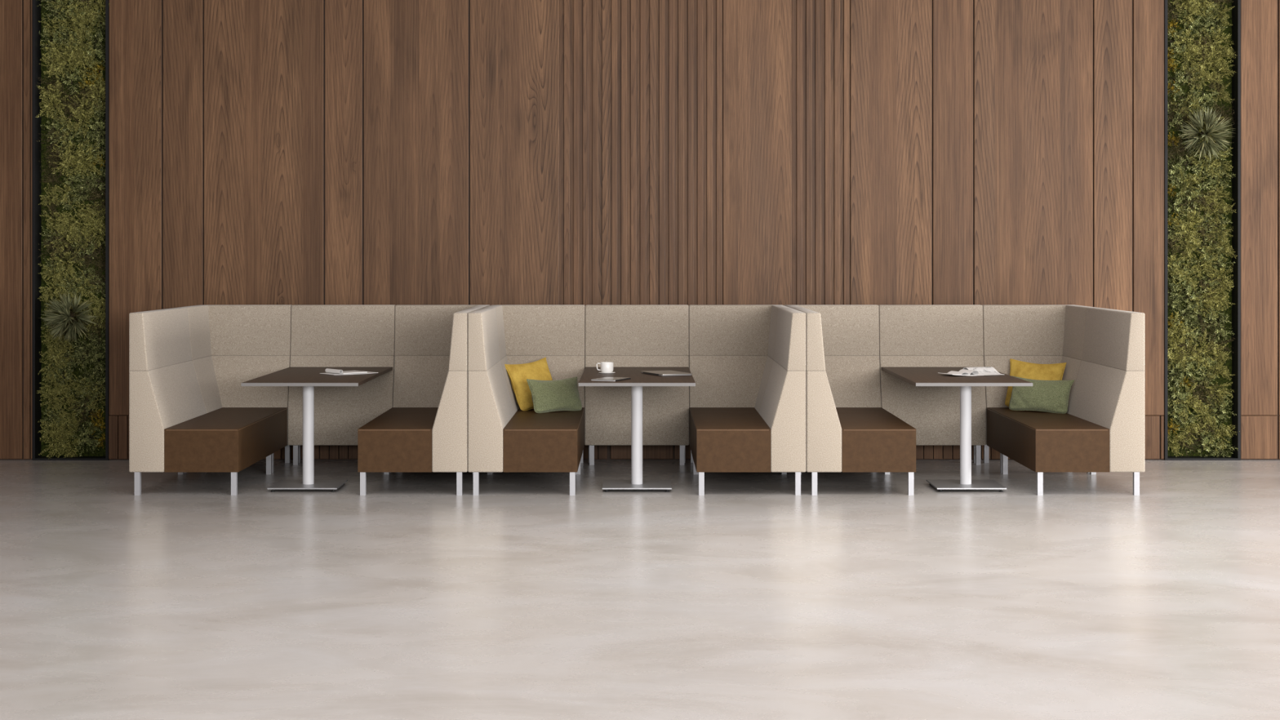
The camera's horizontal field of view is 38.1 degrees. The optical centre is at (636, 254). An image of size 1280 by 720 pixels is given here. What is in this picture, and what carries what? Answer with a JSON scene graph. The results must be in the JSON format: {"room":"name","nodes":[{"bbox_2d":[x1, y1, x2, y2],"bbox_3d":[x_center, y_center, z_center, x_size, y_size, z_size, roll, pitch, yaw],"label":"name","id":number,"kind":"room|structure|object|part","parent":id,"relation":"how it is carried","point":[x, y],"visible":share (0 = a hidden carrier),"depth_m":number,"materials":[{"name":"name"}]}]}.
{"room":"common room","nodes":[
{"label":"common room","id":0,"kind":"room"},
{"bbox_2d":[0,0,1279,459],"bbox_3d":[2.250,-0.852,14.965,22.500,5.000,0.350,0,0,0],"label":"wall","id":1,"kind":"structure","parent":0,"point":[262,152],"depth_m":14.79,"materials":[{"name":"brown wood"}]},
{"bbox_2d":[32,0,109,460],"bbox_3d":[-4.524,-0.819,14.835,0.779,5.046,0.230,0,0,0],"label":"strip","id":2,"kind":"object","parent":1,"relation":"attached to","point":[71,37],"visible":0.99,"depth_m":14.89,"materials":[{"name":"green plant"}]},
{"bbox_2d":[41,292,95,345],"bbox_3d":[-4.522,0.495,14.727,0.482,0.465,0.273,0,0,-14],"label":"spiky plant","id":3,"kind":"object","parent":2,"relation":"attached to","point":[71,329],"visible":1,"depth_m":14.75,"materials":[{"name":"green plant"}]},
{"bbox_2d":[1164,0,1240,460],"bbox_3d":[4.484,-0.814,14.836,0.749,5.057,0.233,0,0,0],"label":"strip","id":4,"kind":"object","parent":1,"relation":"attached to","point":[1202,37],"visible":0.94,"depth_m":14.89,"materials":[{"name":"green plant"}]},
{"bbox_2d":[1178,107,1231,159],"bbox_3d":[4.534,-0.958,14.725,0.458,0.451,0.276,0,0,12],"label":"spiky plant","id":5,"kind":"object","parent":4,"relation":"attached to","point":[1219,127],"visible":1,"depth_m":14.75,"materials":[{"name":"green plant"}]},
{"bbox_2d":[0,459,1279,719],"bbox_3d":[2.250,1.708,5.940,22.500,0.120,18.600,0,0,0],"label":"floor","id":6,"kind":"structure","parent":0,"point":[185,597],"depth_m":8.96,"materials":[{"name":"concrete"}]},
{"bbox_2d":[128,307,275,495],"bbox_3d":[-3.095,1.025,13.275,0.749,1.246,1.270,0,0,0],"label":"bench","id":7,"kind":"object","parent":6,"relation":"on","point":[171,429],"visible":1,"depth_m":12.68,"materials":[{"name":"fabric"}]},
{"bbox_3d":[-3.414,1.567,12.664,0.037,0.161,0.037,0,0,0],"label":"leg","id":8,"kind":"part","parent":7,"relation":"part of","materials":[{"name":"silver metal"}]},
{"bbox_3d":[-2.974,1.343,13.276,0.505,0.295,1.268,0,0,0],"label":"seat","id":9,"kind":"part","parent":7,"relation":"part of","materials":[{"name":"brown leather"}]},
{"bbox_3d":[-2.755,1.567,12.664,0.037,0.161,0.037,0,0,0],"label":"leg","id":10,"kind":"part","parent":7,"relation":"part of","materials":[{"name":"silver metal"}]},
{"bbox_3d":[-2.755,1.567,13.863,0.037,0.161,0.037,0,0,0],"label":"leg","id":11,"kind":"part","parent":7,"relation":"part of","materials":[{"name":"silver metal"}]},
{"bbox_2d":[177,304,292,472],"bbox_3d":[-3.096,1.025,14.286,0.747,1.246,0.748,0,0,0],"label":"banquette corner","id":12,"kind":"object","parent":6,"relation":"on","point":[232,345],"visible":0.61,"depth_m":14.51,"materials":[{"name":"fabric"}]},
{"bbox_3d":[-2.975,1.343,14.165,0.503,0.295,0.503,0,0,0],"label":"seat","id":13,"kind":"part","parent":12,"relation":"part of","materials":[{"name":"brown leather"}]},
{"bbox_3d":[-2.757,1.567,13.947,0.037,0.161,0.037,0,0,0],"label":"leg","id":14,"kind":"part","parent":12,"relation":"part of","materials":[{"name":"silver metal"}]},
{"bbox_3d":[-2.757,1.567,14.615,0.037,0.161,0.037,0,0,0],"label":"leg","id":15,"kind":"part","parent":12,"relation":"part of","materials":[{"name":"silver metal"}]},
{"bbox_2d":[240,367,392,492],"bbox_3d":[-2.314,1.266,13.597,0.803,0.764,1.793,0,0,0],"label":"table","id":16,"kind":"object","parent":6,"relation":"on","point":[308,378],"visible":1,"depth_m":13.01,"materials":[{"name":"brown wood"}]},
{"bbox_3d":[-2.314,1.622,13.036,0.480,0.009,0.482,0,0,0],"label":"plate","id":17,"kind":"part","parent":16,"relation":"part of","materials":[{"name":"grey metal"}]},
{"bbox_2d":[320,368,377,374],"bbox_3d":[-2.128,0.864,13.680,0.366,0.038,0.220,0,0,-38],"label":"magazine","id":18,"kind":"object","parent":16,"relation":"on","point":[331,371],"visible":1,"depth_m":13.61,"materials":[{"name":"white paper"}]},
{"bbox_2d":[288,304,395,465],"bbox_3d":[-2.314,1.025,14.539,0.815,1.246,0.242,0,0,0],"label":"screen","id":19,"kind":"object","parent":6,"relation":"on","point":[322,335],"visible":0.79,"depth_m":14.52,"materials":[{"name":"fabric"}]},
{"bbox_3d":[-2.667,1.567,14.475,0.037,0.161,0.037,0,0,0],"label":"leg","id":20,"kind":"part","parent":19,"relation":"part of","materials":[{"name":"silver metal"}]},
{"bbox_3d":[-2.676,1.567,14.615,0.037,0.161,0.037,0,0,0],"label":"leg","id":21,"kind":"part","parent":19,"relation":"part of","materials":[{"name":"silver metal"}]},
{"bbox_3d":[-2.314,1.144,14.539,0.815,0.694,0.242,0,0,0],"label":"panel","id":22,"kind":"part","parent":19,"relation":"part of","materials":[{"name":"fabric"}]},
{"bbox_3d":[-2.314,0.599,14.595,0.815,0.394,0.130,0,0,0],"label":"panel","id":23,"kind":"part","parent":19,"relation":"part of","materials":[{"name":"fabric"}]},
{"bbox_2d":[357,307,482,495],"bbox_3d":[-1.533,1.025,13.275,0.749,1.246,1.270,0,0,0],"label":"bench","id":24,"kind":"object","parent":6,"relation":"on","point":[437,442],"visible":0.8,"depth_m":12.64,"materials":[{"name":"fabric"}]},
{"bbox_3d":[-1.873,1.567,12.664,0.037,0.161,0.037,0,0,0],"label":"leg","id":25,"kind":"part","parent":24,"relation":"part of","materials":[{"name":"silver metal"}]},
{"bbox_3d":[-1.653,1.343,13.276,0.505,0.295,1.268,0,0,0],"label":"seat","id":26,"kind":"part","parent":24,"relation":"part of","materials":[{"name":"brown leather"}]},
{"bbox_3d":[-1.214,1.567,12.664,0.037,0.161,0.037,0,0,0],"label":"leg","id":27,"kind":"part","parent":24,"relation":"part of","materials":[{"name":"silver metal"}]},
{"bbox_2d":[384,304,489,472],"bbox_3d":[-1.532,1.025,14.286,0.747,1.246,0.748,0,0,0],"label":"banquette corner","id":28,"kind":"object","parent":6,"relation":"on","point":[423,332],"visible":0.41,"depth_m":14.53,"materials":[{"name":"fabric"}]},
{"bbox_3d":[-1.653,1.343,14.165,0.503,0.295,0.503,0,0,0],"label":"seat","id":29,"kind":"part","parent":28,"relation":"part of","materials":[{"name":"brown leather"}]},
{"bbox_2d":[467,307,582,495],"bbox_3d":[-0.781,1.025,13.275,0.749,1.246,1.270,0,0,0],"label":"bench","id":30,"kind":"object","parent":6,"relation":"on","point":[500,439],"visible":1,"depth_m":12.64,"materials":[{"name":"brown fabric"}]},
{"bbox_3d":[-1.101,1.567,12.664,0.037,0.161,0.037,0,0,0],"label":"leg","id":31,"kind":"part","parent":30,"relation":"part of","materials":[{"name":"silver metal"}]},
{"bbox_2d":[504,357,552,410],"bbox_3d":[-0.806,1.000,14.253,0.439,0.390,0.195,0,0,-43],"label":"square cushion","id":32,"kind":"object","parent":30,"relation":"on","point":[539,370],"visible":0.71,"depth_m":14.16,"materials":[{"name":"yellow fabric"}]},
{"bbox_3d":[-0.660,1.343,13.276,0.505,0.295,1.268,0,0,0],"label":"seat","id":33,"kind":"part","parent":30,"relation":"part of","materials":[{"name":"brown leather"}]},
{"bbox_2d":[526,376,582,413],"bbox_3d":[-0.615,1.069,14.050,0.478,0.255,0.156,0,0,-40],"label":"lumbar cushion","id":34,"kind":"object","parent":30,"relation":"on","point":[548,396],"visible":1,"depth_m":13.98,"materials":[{"name":"green fabric"}]},
{"bbox_3d":[-0.441,1.567,12.664,0.037,0.161,0.037,0,0,0],"label":"leg","id":35,"kind":"part","parent":30,"relation":"part of","materials":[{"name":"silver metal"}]},
{"bbox_3d":[-0.441,1.567,13.863,0.037,0.161,0.037,0,0,0],"label":"leg","id":36,"kind":"part","parent":30,"relation":"part of","materials":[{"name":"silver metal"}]},
{"bbox_2d":[484,304,585,472],"bbox_3d":[-0.782,1.025,14.286,0.747,1.246,0.748,0,0,0],"label":"banquette corner","id":37,"kind":"object","parent":6,"relation":"on","point":[527,333],"visible":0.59,"depth_m":14.54,"materials":[{"name":"beige fabric"}]},
{"bbox_3d":[-0.661,1.343,14.165,0.503,0.295,0.503,0,0,0],"label":"seat","id":38,"kind":"part","parent":37,"relation":"part of","materials":[{"name":"brown leather"}]},
{"bbox_3d":[-0.443,1.567,14.615,0.037,0.161,0.037,0,0,0],"label":"leg","id":39,"kind":"part","parent":37,"relation":"part of","materials":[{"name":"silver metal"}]},
{"bbox_2d":[584,304,688,465],"bbox_3d":[0.000,1.025,14.539,0.815,1.246,0.242,0,0,0],"label":"screen","id":40,"kind":"object","parent":6,"relation":"on","point":[624,335],"visible":0.94,"depth_m":14.51,"materials":[{"name":"beige fabric"}]},
{"bbox_3d":[-0.352,1.567,14.475,0.037,0.161,0.037,0,0,0],"label":"leg","id":41,"kind":"part","parent":40,"relation":"part of","materials":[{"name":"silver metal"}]},
{"bbox_3d":[0.000,1.144,14.539,0.815,0.694,0.242,0,0,0],"label":"panel","id":42,"kind":"part","parent":40,"relation":"part of","materials":[{"name":"fabric"}]},
{"bbox_3d":[0.000,0.599,14.595,0.815,0.394,0.130,0,0,0],"label":"panel","id":43,"kind":"part","parent":40,"relation":"part of","materials":[{"name":"fabric"}]},
{"bbox_3d":[0.352,1.567,14.475,0.037,0.161,0.037,0,0,0],"label":"leg","id":44,"kind":"part","parent":40,"relation":"part of","materials":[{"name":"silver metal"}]},
{"bbox_2d":[578,367,695,492],"bbox_3d":[0.000,1.266,13.597,0.803,0.764,1.793,0,0,0],"label":"table","id":45,"kind":"object","parent":6,"relation":"on","point":[638,380],"visible":1,"depth_m":13.01,"materials":[{"name":"grey"}]},
{"bbox_2d":[591,377,631,381],"bbox_3d":[-0.183,0.879,13.014,0.195,0.010,0.270,0,0,24],"label":"magazine","id":46,"kind":"object","parent":45,"relation":"on","point":[603,379],"visible":1,"depth_m":12.93,"materials":[{"name":"white"}]},
{"bbox_3d":[0.000,1.622,13.036,0.480,0.009,0.482,0,0,0],"label":"plate","id":47,"kind":"part","parent":45,"relation":"part of","materials":[{"name":"grey metal"}]},
{"bbox_2d":[640,370,692,376],"bbox_3d":[0.213,0.876,13.604,0.249,0.015,0.400,0,0,-23],"label":"magazine","id":48,"kind":"object","parent":45,"relation":"on","point":[663,373],"visible":1,"depth_m":13.56,"materials":[{"name":"white paper"}]},
{"bbox_3d":[-0.223,0.880,13.735,0.124,0.007,0.124,0,0,0],"label":"saucer","id":49,"kind":"object","parent":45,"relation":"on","visible":0},
{"bbox_2d":[595,361,613,373],"bbox_3d":[-0.230,0.842,13.740,0.113,0.076,0.096,0,0,36],"label":"cup","id":50,"kind":"object","parent":49,"relation":"on","point":[606,366],"visible":1,"depth_m":13.70,"materials":[{"name":"white ceramic"}]},
{"bbox_2d":[688,304,789,472],"bbox_3d":[0.782,1.025,14.286,0.747,1.246,0.748,0,0,0],"label":"banquette corner","id":51,"kind":"object","parent":6,"relation":"on","point":[731,347],"visible":0.54,"depth_m":14.52,"materials":[{"name":"beige fabric"}]},
{"bbox_3d":[0.443,1.567,14.615,0.037,0.161,0.037,0,0,0],"label":"leg","id":52,"kind":"part","parent":51,"relation":"part of","materials":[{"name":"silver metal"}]},
{"bbox_3d":[0.661,1.343,14.165,0.503,0.295,0.503,0,0,0],"label":"seat","id":53,"kind":"part","parent":51,"relation":"part of","materials":[{"name":"brown leather"}]},
{"bbox_2d":[691,307,806,495],"bbox_3d":[0.781,1.025,13.275,0.749,1.246,1.270,0,0,0],"label":"bench","id":54,"kind":"object","parent":6,"relation":"on","point":[774,438],"visible":1,"depth_m":12.64,"materials":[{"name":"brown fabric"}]},
{"bbox_3d":[0.441,1.567,13.863,0.037,0.161,0.037,0,0,0],"label":"leg","id":55,"kind":"part","parent":54,"relation":"part of","materials":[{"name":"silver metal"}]},
{"bbox_3d":[0.441,1.567,12.664,0.037,0.161,0.037,0,0,0],"label":"leg","id":56,"kind":"part","parent":54,"relation":"part of","materials":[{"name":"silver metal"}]},
{"bbox_3d":[0.660,1.343,13.276,0.505,0.295,1.268,0,0,0],"label":"seat","id":57,"kind":"part","parent":54,"relation":"part of","materials":[{"name":"brown leather"}]},
{"bbox_3d":[1.101,1.567,12.664,0.037,0.161,0.037,0,0,0],"label":"leg","id":58,"kind":"part","parent":54,"relation":"part of","materials":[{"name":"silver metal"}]},
{"bbox_2d":[784,304,889,472],"bbox_3d":[1.532,1.025,14.286,0.747,1.246,0.748,0,0,0],"label":"banquette corner","id":59,"kind":"object","parent":6,"relation":"on","point":[850,332],"visible":0.4,"depth_m":14.53,"materials":[{"name":"beige fabric"}]},
{"bbox_3d":[1.653,1.343,14.165,0.503,0.295,0.503,0,0,0],"label":"seat","id":60,"kind":"part","parent":59,"relation":"part of","materials":[{"name":"brown leather"}]},
{"bbox_2d":[791,307,915,495],"bbox_3d":[1.533,1.025,13.275,0.749,1.246,1.270,0,0,0],"label":"bench","id":61,"kind":"object","parent":6,"relation":"on","point":[836,442],"visible":0.86,"depth_m":12.64,"materials":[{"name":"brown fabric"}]},
{"bbox_3d":[1.214,1.567,12.664,0.037,0.161,0.037,0,0,0],"label":"leg","id":62,"kind":"part","parent":61,"relation":"part of","materials":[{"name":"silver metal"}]},
{"bbox_3d":[1.653,1.343,13.276,0.505,0.295,1.268,0,0,0],"label":"seat","id":63,"kind":"part","parent":61,"relation":"part of","materials":[{"name":"brown leather"}]},
{"bbox_3d":[1.873,1.567,12.664,0.037,0.161,0.037,0,0,0],"label":"leg","id":64,"kind":"part","parent":61,"relation":"part of","materials":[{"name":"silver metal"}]},
{"bbox_2d":[878,304,986,465],"bbox_3d":[2.314,1.025,14.539,0.815,1.246,0.242,0,0,0],"label":"screen","id":65,"kind":"object","parent":6,"relation":"on","point":[911,335],"visible":0.77,"depth_m":14.52,"materials":[{"name":"beige fabric"}]},
{"bbox_3d":[2.314,0.599,14.595,0.815,0.394,0.130,0,0,0],"label":"panel","id":66,"kind":"part","parent":65,"relation":"part of","materials":[{"name":"fabric"}]},
{"bbox_3d":[2.314,1.144,14.539,0.815,0.694,0.242,0,0,0],"label":"panel","id":67,"kind":"part","parent":65,"relation":"part of","materials":[{"name":"fabric"}]},
{"bbox_3d":[2.676,1.567,14.615,0.037,0.161,0.037,0,0,0],"label":"leg","id":68,"kind":"part","parent":65,"relation":"part of","materials":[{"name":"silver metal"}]},
{"bbox_3d":[2.667,1.567,14.475,0.037,0.161,0.037,0,0,0],"label":"leg","id":69,"kind":"part","parent":65,"relation":"part of","materials":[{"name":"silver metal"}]},
{"bbox_2d":[881,367,1032,492],"bbox_3d":[2.314,1.266,13.597,0.803,0.764,1.793,0,0,0],"label":"table","id":70,"kind":"object","parent":6,"relation":"on","point":[917,376],"visible":1,"depth_m":13.01,"materials":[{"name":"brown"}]},
{"bbox_3d":[2.314,1.622,13.036,0.480,0.009,0.482,0,0,0],"label":"plate","id":71,"kind":"part","parent":70,"relation":"part of","materials":[{"name":"grey metal"}]},
{"bbox_2d":[937,366,1003,375],"bbox_3d":[2.440,0.857,13.520,0.430,0.052,0.215,0,0,-22],"label":"magazine","id":72,"kind":"object","parent":70,"relation":"on","point":[981,371],"visible":1,"depth_m":13.52,"materials":[{"name":"white paper"}]},
{"bbox_2d":[968,366,997,373],"bbox_3d":[2.532,0.852,13.564,0.189,0.043,0.123,0,0,-22],"label":"picture","id":73,"kind":"object","parent":72,"relation":"attached to","point":[981,370],"depth_m":13.56},
{"bbox_2d":[982,304,1096,472],"bbox_3d":[3.096,1.025,14.286,0.747,1.246,0.748,0,0,0],"label":"banquette corner","id":74,"kind":"object","parent":6,"relation":"on","point":[1038,334],"visible":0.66,"depth_m":14.54,"materials":[{"name":"beige fabric"}]},
{"bbox_3d":[2.757,1.567,14.615,0.037,0.161,0.037,0,0,0],"label":"leg","id":75,"kind":"part","parent":74,"relation":"part of","materials":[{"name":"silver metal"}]},
{"bbox_3d":[2.757,1.567,13.947,0.037,0.161,0.037,0,0,0],"label":"leg","id":76,"kind":"part","parent":74,"relation":"part of","materials":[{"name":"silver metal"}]},
{"bbox_3d":[2.975,1.343,14.165,0.503,0.295,0.503,0,0,0],"label":"seat","id":77,"kind":"part","parent":74,"relation":"part of","materials":[{"name":"brown leather"}]},
{"bbox_2d":[1004,358,1066,406],"bbox_3d":[3.077,1.008,14.300,0.449,0.380,0.193,0,0,29],"label":"square cushion","id":78,"kind":"object","parent":74,"relation":"on","point":[1020,369],"visible":0.48,"depth_m":14.29,"materials":[{"name":"yellow fabric"}]},
{"bbox_2d":[999,307,1145,495],"bbox_3d":[3.095,1.025,13.275,0.749,1.246,1.270,0,0,0],"label":"bench","id":79,"kind":"object","parent":6,"relation":"on","point":[1102,428],"visible":1,"depth_m":12.70,"materials":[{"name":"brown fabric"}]},
{"bbox_3d":[2.755,1.567,13.863,0.037,0.161,0.037,0,0,0],"label":"leg","id":80,"kind":"part","parent":79,"relation":"part of","materials":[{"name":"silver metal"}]},
{"bbox_3d":[2.755,1.567,12.664,0.037,0.161,0.037,0,0,0],"label":"leg","id":81,"kind":"part","parent":79,"relation":"part of","materials":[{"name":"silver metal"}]},
{"bbox_2d":[1008,375,1074,413],"bbox_3d":[3.052,1.066,14.012,0.503,0.264,0.156,0,0,34],"label":"lumbar cushion","id":82,"kind":"object","parent":79,"relation":"on","point":[1047,396],"visible":0.91,"depth_m":13.95,"materials":[{"name":"green fabric"}]},
{"bbox_3d":[2.974,1.343,13.276,0.505,0.295,1.268,0,0,0],"label":"seat","id":83,"kind":"part","parent":79,"relation":"part of","materials":[{"name":"brown leather"}]},
{"bbox_3d":[3.414,1.567,12.664,0.037,0.161,0.037,0,0,0],"label":"leg","id":84,"kind":"part","parent":79,"relation":"part of","materials":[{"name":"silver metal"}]}
]}

